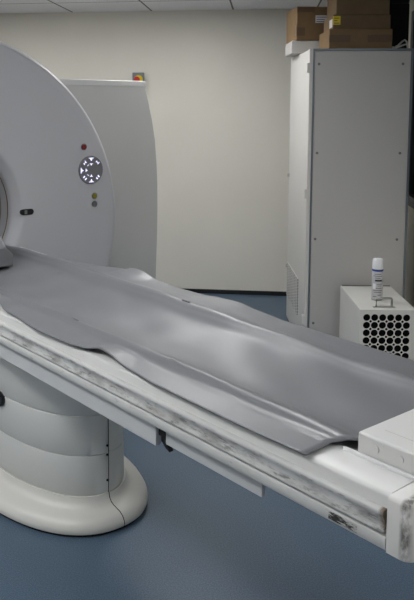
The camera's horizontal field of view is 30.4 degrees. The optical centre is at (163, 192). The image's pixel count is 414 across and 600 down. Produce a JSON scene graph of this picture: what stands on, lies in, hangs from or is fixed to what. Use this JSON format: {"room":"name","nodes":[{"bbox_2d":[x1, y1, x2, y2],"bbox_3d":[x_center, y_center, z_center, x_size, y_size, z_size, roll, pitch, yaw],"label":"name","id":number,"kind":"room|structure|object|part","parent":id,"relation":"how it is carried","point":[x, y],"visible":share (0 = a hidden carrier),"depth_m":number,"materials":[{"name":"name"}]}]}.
{"room":"radiology room","nodes":[
{"label":"radiology room","id":0,"kind":"room"},
{"bbox_2d":[0,9,292,291],"bbox_3d":[-0.195,-0.340,6.565,6.900,2.400,0.100,1,7,7],"label":"wall","id":1,"kind":"structure","parent":0,"point":[218,82],"depth_m":6.43,"materials":[{"name":"paint"}]},
{"bbox_2d":[132,72,143,80],"bbox_3d":[-0.212,-0.979,6.399,0.093,0.066,0.090,1,7,7],"label":"switch","id":2,"kind":"object","parent":1,"relation":"attached to","point":[139,76],"visible":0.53,"depth_m":6.35,"materials":[{"name":"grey plastic"}]},
{"bbox_2d":[181,288,286,295],"bbox_3d":[-0.807,0.832,6.722,5.480,0.035,0.012,1,7,7],"label":"baseboard","id":3,"kind":"structure","parent":1,"relation":"attached to","point":[210,291],"depth_m":6.53,"materials":[{"name":"black rubber"}]},
{"bbox_2d":[0,0,326,12],"bbox_3d":[-0.732,-1.124,2.370,6.900,0.100,8.330,1,7,7],"label":"ceiling","id":4,"kind":"structure","parent":0,"point":[6,6],"depth_m":6.03,"materials":[{"name":"tile"}]},
{"bbox_2d":[0,293,413,599],"bbox_3d":[-0.732,1.361,2.652,6.900,0.100,8.330,1,7,7],"label":"floor","id":5,"kind":"structure","parent":0,"point":[199,534],"depth_m":2.74,"materials":[{"name":"blue plastic"}]},
{"bbox_2d":[0,42,156,278],"bbox_3d":[-1.427,0.108,4.369,3.006,2.003,0.926,-5,8,-38],"label":"scanner","id":6,"kind":"object","parent":5,"relation":"on","point":[78,167],"visible":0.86,"depth_m":4.50,"materials":[{"name":"plastic"}]},
{"bbox_3d":[-1.138,0.119,4.047,2.127,1.954,0.028,-5,8,-38],"label":"edge trim","id":7,"kind":"part","parent":6,"relation":"part of","materials":[{"name":"white plastic"}]},
{"bbox_3d":[-0.447,-0.139,4.554,0.178,0.178,0.040,-5,8,-38],"label":"control panel","id":8,"kind":"part","parent":6,"relation":"part of","materials":[{"name":"grey plastic"}]},
{"bbox_2d":[0,247,413,562],"bbox_3d":[-0.438,0.796,3.183,0.715,0.902,3.822,-5,8,-38],"label":"table","id":9,"kind":"object","parent":5,"relation":"on","point":[66,409],"visible":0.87,"depth_m":2.31,"materials":[{"name":"white plastic"}]},
{"bbox_3d":[-0.644,0.573,2.897,0.020,0.074,2.035,-5,8,-38],"label":"skirt panel","id":10,"kind":"part","parent":9,"relation":"part of","materials":[{"name":"grey plastic"}]},
{"bbox_3d":[0.002,0.691,2.118,0.015,0.040,0.060,-5,8,-38],"label":"release lever","id":11,"kind":"part","parent":9,"relation":"part of","materials":[{"name":"black plastic"}]},
{"bbox_3d":[-0.434,0.563,2.588,0.012,0.030,2.816,-5,8,-38],"label":"rail","id":12,"kind":"part","parent":9,"relation":"part of","materials":[{"name":"grey plastic"}]},
{"bbox_3d":[-0.437,0.519,2.583,0.016,0.053,2.811,-5,8,-38],"label":"bumper rail","id":13,"kind":"part","parent":9,"relation":"part of","materials":[{"name":"white plastic"}]},
{"bbox_2d":[0,244,413,455],"bbox_3d":[-0.436,0.371,3.142,0.739,0.119,3.413,-5,8,-38],"label":"mat","id":14,"kind":"object","parent":9,"relation":"on","point":[301,389],"visible":0.99,"depth_m":2.33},
{"bbox_2d":[0,236,12,266],"bbox_3d":[-0.973,0.244,3.780,0.240,0.189,0.550,-5,8,-38],"label":"support","id":15,"kind":"object","parent":14,"relation":"on","point":[6,257],"visible":1,"depth_m":3.61,"materials":[{"name":"grey plastic"}]},
{"bbox_3d":[0.122,0.674,1.939,0.012,0.060,0.367,-5,8,-38],"label":"panel","id":16,"kind":"part","parent":9,"relation":"part of","materials":[{"name":"grey plastic"}]},
{"bbox_2d":[286,48,413,336],"bbox_3d":[1.218,0.037,5.201,0.646,1.956,0.902,0,6,2],"label":"tall cabinet","id":17,"kind":"object","parent":5,"relation":"on","point":[351,108],"visible":0.84,"depth_m":4.75,"materials":[{"name":"metal"}]},
{"bbox_2d":[286,261,297,314],"bbox_3d":[0.914,0.669,5.423,0.007,0.250,0.575,0,6,2],"label":"vent","id":18,"kind":"object","parent":17,"relation":"attached to","point":[292,276],"depth_m":5.38,"materials":[{"name":"white metal"}]},
{"bbox_2d":[285,41,318,56],"bbox_3d":[1.075,-0.998,5.266,0.430,0.088,0.320,0,6,2],"label":"box","id":19,"kind":"object","parent":17,"relation":"on","point":[293,48],"visible":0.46,"depth_m":5.11,"materials":[{"name":"plastic"}]},
{"bbox_2d":[286,7,326,43],"bbox_3d":[1.062,-1.154,5.258,0.366,0.222,0.332,0,6,-3],"label":"cardboard box","id":20,"kind":"object","parent":19,"relation":"on","point":[303,23],"visible":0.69,"depth_m":5.09,"materials":[{"name":"cardboard"}]},
{"bbox_3d":[0.905,0.069,4.788,0.022,1.926,0.050,0,6,2],"label":"corner post","id":21,"kind":"part","parent":17,"relation":"part of","materials":[{"name":"white metal"}]},
{"bbox_2d":[319,29,392,48],"bbox_3d":[1.220,-0.971,4.871,0.387,0.121,0.371,0,6,2],"label":"cardboard box","id":22,"kind":"object","parent":17,"relation":"on","point":[331,38],"visible":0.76,"depth_m":4.69,"materials":[{"name":"brown cardboard"}]},
{"bbox_2d":[324,15,390,31],"bbox_3d":[1.230,-1.078,4.873,0.355,0.089,0.342,0,6,2],"label":"cardboard box","id":23,"kind":"object","parent":22,"relation":"on","point":[335,21],"visible":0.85,"depth_m":4.71,"materials":[{"name":"brown cardboard"}]},
{"bbox_2d":[327,0,389,18],"bbox_3d":[1.238,-1.206,4.863,0.328,0.166,0.332,0,6,2],"label":"cardboard box","id":24,"kind":"object","parent":23,"relation":"on","point":[334,7],"visible":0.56,"depth_m":4.71,"materials":[{"name":"cardboard"}]},
{"bbox_2d":[389,0,409,47],"bbox_3d":[1.530,-1.151,5.228,0.220,0.400,0.320,0,6,2],"label":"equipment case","id":25,"kind":"object","parent":17,"relation":"on","point":[399,9],"visible":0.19,"depth_m":5.07,"materials":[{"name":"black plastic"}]},
{"bbox_3d":[1.530,-1.315,5.209,0.220,0.069,0.320,0,6,2],"label":"case lid","id":26,"kind":"part","parent":25,"relation":"part of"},
{"bbox_2d":[392,39,408,47],"bbox_3d":[1.470,-0.930,4.743,0.129,0.068,0.051,-2,7,-20],"label":"cable bundle","id":27,"kind":"object","parent":17,"relation":"on","point":[406,41],"visible":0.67,"depth_m":4.75,"materials":[{"name":"white plastic"}]},
{"bbox_2d":[339,285,413,359],"bbox_3d":[1.241,0.827,4.472,0.308,0.550,0.570,0,6,2],"label":"ventilated equipment box","id":28,"kind":"object","parent":5,"relation":"on","point":[387,324],"visible":0.59,"depth_m":4.20,"materials":[{"name":"metal"}]},
{"bbox_3d":[1.242,0.846,4.476,0.308,0.465,0.566,0,6,2],"label":"casing","id":29,"kind":"part","parent":28,"relation":"part of","materials":[{"name":"metal"}]},
{"bbox_3d":[1.253,0.575,4.721,0.296,0.006,0.010,0,6,2],"label":"rail","id":30,"kind":"part","parent":28,"relation":"part of","materials":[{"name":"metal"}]},
{"bbox_2d":[371,258,383,300],"bbox_3d":[1.228,0.496,4.372,0.064,0.241,0.064,0,6,2],"label":"spray can","id":31,"kind":"object","parent":28,"relation":"on","point":[377,264],"visible":0.91,"depth_m":4.35,"materials":[{"name":"white metal"}]},
{"bbox_3d":[1.241,0.612,4.447,0.308,0.006,0.570,0,6,2],"label":"plate","id":32,"kind":"part","parent":28,"relation":"part of","materials":[{"name":"metal"}]},
{"bbox_3d":[1.222,0.607,4.221,0.097,0.055,0.013,0,6,2],"label":"handle","id":33,"kind":"part","parent":28,"relation":"part of","materials":[{"name":"metal"}]},
{"bbox_3d":[1.222,0.633,4.224,0.120,0.002,0.030,0,6,2],"label":"handle plate","id":34,"kind":"part","parent":28,"relation":"part of","materials":[{"name":"metal"}]},
{"bbox_3d":[1.229,0.878,4.193,0.308,0.465,0.004,0,6,2],"label":"grille panel","id":35,"kind":"part","parent":28,"relation":"part of","materials":[{"name":"metal"}]},
{"bbox_2d":[405,0,413,306],"bbox_3d":[2.386,-0.142,4.809,1.320,2.400,2.730,1,7,7],"label":"wall","id":36,"kind":"structure","parent":0,"point":[409,282],"depth_m":5.62,"materials":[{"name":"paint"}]},
{"bbox_2d":[408,11,413,208],"bbox_3d":[1.787,-0.533,4.819,0.142,1.425,1.780,1,7,7],"label":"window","id":37,"kind":"structure","parent":36,"relation":"in","point":[411,171],"depth_m":5.64,"materials":[{"name":"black glass"}]}
]}

